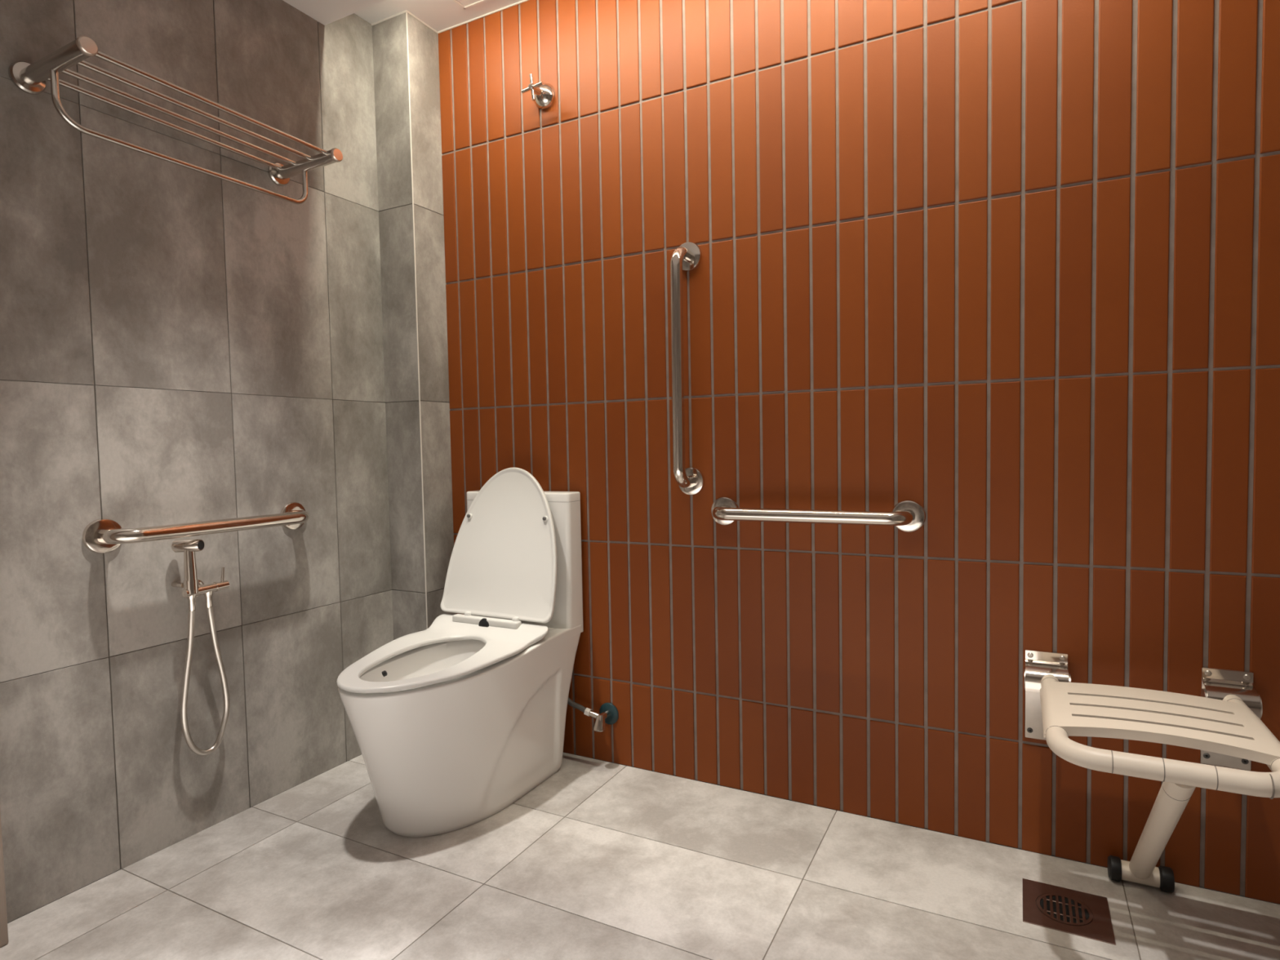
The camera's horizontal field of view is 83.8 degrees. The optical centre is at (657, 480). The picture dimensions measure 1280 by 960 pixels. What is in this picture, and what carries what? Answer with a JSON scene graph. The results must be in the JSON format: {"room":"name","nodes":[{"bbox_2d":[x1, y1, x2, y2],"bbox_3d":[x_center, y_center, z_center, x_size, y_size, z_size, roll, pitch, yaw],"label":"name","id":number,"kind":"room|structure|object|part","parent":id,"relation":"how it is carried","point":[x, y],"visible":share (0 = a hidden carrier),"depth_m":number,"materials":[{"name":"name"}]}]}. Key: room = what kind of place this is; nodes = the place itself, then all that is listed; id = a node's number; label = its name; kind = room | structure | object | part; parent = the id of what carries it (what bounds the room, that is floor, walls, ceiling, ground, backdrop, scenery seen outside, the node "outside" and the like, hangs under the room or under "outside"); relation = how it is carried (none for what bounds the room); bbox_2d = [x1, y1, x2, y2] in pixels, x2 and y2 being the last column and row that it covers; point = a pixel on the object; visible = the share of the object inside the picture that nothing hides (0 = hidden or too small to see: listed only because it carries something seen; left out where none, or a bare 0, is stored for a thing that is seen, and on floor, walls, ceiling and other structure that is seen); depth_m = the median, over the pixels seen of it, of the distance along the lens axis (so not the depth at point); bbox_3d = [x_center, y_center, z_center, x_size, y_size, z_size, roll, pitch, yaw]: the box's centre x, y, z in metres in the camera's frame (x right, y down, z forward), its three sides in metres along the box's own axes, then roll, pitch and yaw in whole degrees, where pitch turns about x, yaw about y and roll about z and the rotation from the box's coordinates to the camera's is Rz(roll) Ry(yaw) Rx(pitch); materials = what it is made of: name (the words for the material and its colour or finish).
{"room":"accessible bathroom","nodes":[
{"label":"accessible bathroom","id":0,"kind":"room"},
{"bbox_2d":[0,0,393,923],"bbox_3d":[-1.496,-0.225,1.122,0.080,2.258,2.622,0,3,27],"label":"wall","id":1,"kind":"structure","parent":0,"point":[179,344],"depth_m":1.70,"materials":[{"name":"grey tile"}]},
{"bbox_2d":[0,810,8,947],"bbox_3d":[-1.320,-0.132,1.294,0.080,2.050,0.101,0,3,27],"label":"trim","id":2,"kind":"structure","parent":1,"relation":"attached to","point":[3,917],"depth_m":1.36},
{"bbox_2d":[8,35,342,204],"bbox_3d":[-1.052,-0.785,1.644,0.242,0.148,0.611,0,3,27],"label":"towel rack","id":3,"kind":"object","parent":1,"relation":"attached to","point":[30,78],"visible":1,"depth_m":1.56,"materials":[{"name":"metal"}]},
{"bbox_3d":[-1.176,-0.817,1.395,0.220,0.034,0.031,0,3,27],"label":"arm","id":4,"kind":"part","parent":3,"relation":"part of","materials":[{"name":"metal"}]},
{"bbox_3d":[-1.061,-0.770,1.649,0.014,0.118,0.564,0,3,27],"label":"hanging rail","id":5,"kind":"part","parent":3,"relation":"part of","materials":[{"name":"metal"}]},
{"bbox_3d":[-0.927,-0.834,1.887,0.220,0.037,0.031,0,3,27],"label":"arm","id":6,"kind":"part","parent":3,"relation":"part of","materials":[{"name":"metal"}]},
{"bbox_2d":[82,502,309,553],"bbox_3d":[-1.083,0.112,1.760,0.090,0.078,0.539,0,3,27],"label":"grab bar","id":7,"kind":"object","parent":1,"relation":"attached to","point":[102,535],"visible":1,"depth_m":1.64,"materials":[{"name":"metal"}]},
{"bbox_2d":[171,538,230,755],"bbox_3d":[-1.102,0.405,1.732,0.082,0.534,0.115,0,3,27],"label":"hand spray","id":8,"kind":"object","parent":1,"relation":"attached to","point":[193,587],"visible":1,"depth_m":1.70,"materials":[{"name":"metal"}]},
{"bbox_3d":[-1.108,0.212,1.691,0.028,0.114,0.027,0,3,27],"label":"spray handle","id":9,"kind":"part","parent":8,"relation":"part of","materials":[{"name":"metal"}]},
{"bbox_3d":[-1.074,0.236,1.760,0.011,0.043,0.008,-1,3,1],"label":"lever","id":10,"kind":"part","parent":8,"relation":"part of","materials":[{"name":"metal"}]},
{"bbox_2d":[372,13,430,639],"bbox_3d":[-0.813,-0.289,2.254,0.176,2.257,0.020,0,3,27],"label":"wall","id":11,"kind":"structure","parent":0,"point":[389,42],"depth_m":2.23,"materials":[{"name":"grey tile"}]},
{"bbox_2d":[405,12,427,628],"bbox_3d":[-0.739,-0.289,2.207,0.003,2.253,0.003,0,3,27],"label":"trim","id":12,"kind":"structure","parent":11,"relation":"attached to","point":[406,12],"depth_m":2.20,"materials":[{"name":"white"}]},
{"bbox_2d":[282,0,522,31],"bbox_3d":[-0.150,-1.363,0.450,3.020,0.210,2.790,0,3,27],"label":"ceiling","id":13,"kind":"structure","parent":0,"point":[439,15],"depth_m":2.13,"materials":[{"name":"paint"}]},
{"bbox_2d":[453,0,488,8],"bbox_3d":[-0.494,-1.411,1.976,0.312,0.005,0.224,0,3,27],"label":"access hatch","id":14,"kind":"object","parent":13,"relation":"attached to","point":[464,2],"visible":1,"depth_m":2.12,"materials":[{"name":"white"}]},
{"bbox_3d":[-0.494,-1.412,1.976,0.290,0.003,0.202,0,3,27],"label":"panel","id":15,"kind":"part","parent":14,"relation":"part of","materials":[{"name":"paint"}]},
{"bbox_2d":[407,13,456,628],"bbox_3d":[-0.714,-0.292,2.277,0.020,2.257,0.148,0,3,27],"label":"wall","id":16,"kind":"structure","parent":0,"point":[423,42],"depth_m":2.25,"materials":[{"name":"grey tile"}]},
{"bbox_2d":[0,752,1279,959],"bbox_3d":[-0.107,0.956,0.556,2.920,0.100,2.750,0,3,27],"label":"floor","id":17,"kind":"structure","parent":0,"point":[599,860],"depth_m":1.50,"materials":[{"name":"tile"}]},
{"bbox_2d":[336,467,583,837],"bbox_3d":[-0.542,0.413,1.899,0.400,0.876,0.680,0,3,27],"label":"toilet","id":18,"kind":"object","parent":17,"relation":"on","point":[455,720],"visible":1,"depth_m":1.91,"materials":[{"name":"white ceramic"}]},
{"bbox_3d":[-0.582,0.438,1.819,0.399,0.054,0.498,0,3,27],"label":"seat","id":19,"kind":"part","parent":18,"relation":"part of","materials":[{"name":"white plastic"}]},
{"bbox_3d":[-0.449,0.177,2.079,0.400,0.424,0.129,0,3,27],"label":"lid","id":20,"kind":"part","parent":18,"relation":"part of","materials":[{"name":"white plastic"}]},
{"bbox_3d":[-0.411,0.047,2.153,0.384,0.025,0.072,0,3,27],"label":"cistern lid","id":21,"kind":"part","parent":18,"relation":"part of","materials":[{"name":"white ceramic"}]},
{"bbox_2d":[1022,878,1115,945],"bbox_3d":[0.806,0.849,1.410,0.152,0.005,0.150,0,3,27],"label":"floor drain","id":22,"kind":"object","parent":17,"relation":"on","point":[1083,914],"visible":1,"depth_m":1.40,"materials":[{"name":"metal"}]},
{"bbox_2d":[1024,649,1279,893],"bbox_3d":[0.902,0.622,1.312,0.407,0.461,0.460,0,3,27],"label":"shower seat","id":23,"kind":"object","parent":17,"relation":"on","point":[1224,722],"visible":1,"depth_m":1.26,"materials":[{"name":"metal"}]},
{"bbox_3d":[0.860,0.479,1.581,0.082,0.199,0.004,0,3,27],"label":"wall plate","id":24,"kind":"part","parent":23,"relation":"part of","materials":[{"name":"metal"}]},
{"bbox_3d":[0.899,0.435,1.299,0.353,0.034,0.266,0,3,27],"label":"seat panel","id":25,"kind":"part","parent":23,"relation":"part of","materials":[{"name":"beige plastic"}]},
{"bbox_3d":[0.909,0.634,1.296,0.042,0.394,0.419,0,3,27],"label":"prop leg","id":26,"kind":"part","parent":23,"relation":"part of","materials":[{"name":"beige plastic"}]},
{"bbox_3d":[1.144,0.480,1.437,0.082,0.199,0.004,0,3,27],"label":"wall plate","id":27,"kind":"part","parent":23,"relation":"part of","materials":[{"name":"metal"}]},
{"bbox_2d":[438,0,1279,904],"bbox_3d":[0.575,-0.291,1.730,2.774,2.258,0.080,0,3,27],"label":"wall","id":28,"kind":"structure","parent":0,"point":[1008,270],"depth_m":1.70,"materials":[{"name":"orange tile"}]},
{"bbox_2d":[371,0,528,33],"bbox_3d":[0.441,-1.411,1.617,2.920,0.005,0.134,0,3,27],"label":"trim","id":29,"kind":"structure","parent":28,"relation":"attached to","point":[522,1],"depth_m":2.19,"materials":[{"name":"white"}]},
{"bbox_2d":[521,74,555,110],"bbox_3d":[-0.347,-1.125,2.067,0.074,0.074,0.076,0,3,27],"label":"robe hook","id":30,"kind":"object","parent":28,"relation":"attached to","point":[544,95],"depth_m":2.07,"materials":[{"name":"metal"}]},
{"bbox_3d":[-0.361,-1.123,2.040,0.073,0.073,0.016,0,3,27],"label":"cross handle","id":31,"kind":"part","parent":30,"relation":"part of","materials":[{"name":"metal"}]},
{"bbox_2d":[567,697,618,732],"bbox_3d":[-0.208,0.678,2.093,0.170,0.095,0.081,0,3,27],"label":"valve","id":32,"kind":"object","parent":28,"relation":"attached to","point":[608,713],"visible":0.87,"depth_m":2.08,"materials":[{"name":"silver metal"}]},
{"bbox_3d":[-0.168,0.701,2.052,0.038,0.051,0.043,0,3,27],"label":"handle","id":33,"kind":"part","parent":32,"relation":"part of","materials":[{"name":"metal"}]},
{"bbox_2d":[670,241,704,495],"bbox_3d":[0.066,-0.296,1.890,0.079,0.680,0.100,0,3,27],"label":"grab bar","id":34,"kind":"object","parent":28,"relation":"attached to","point":[687,257],"visible":1,"depth_m":1.85,"materials":[{"name":"metal"}]},
{"bbox_2d":[711,496,925,532],"bbox_3d":[0.366,0.086,1.759,0.543,0.078,0.100,0,3,27],"label":"grab bar","id":35,"kind":"object","parent":28,"relation":"attached to","point":[908,515],"visible":1,"depth_m":1.70,"materials":[{"name":"metal"}]}
]}

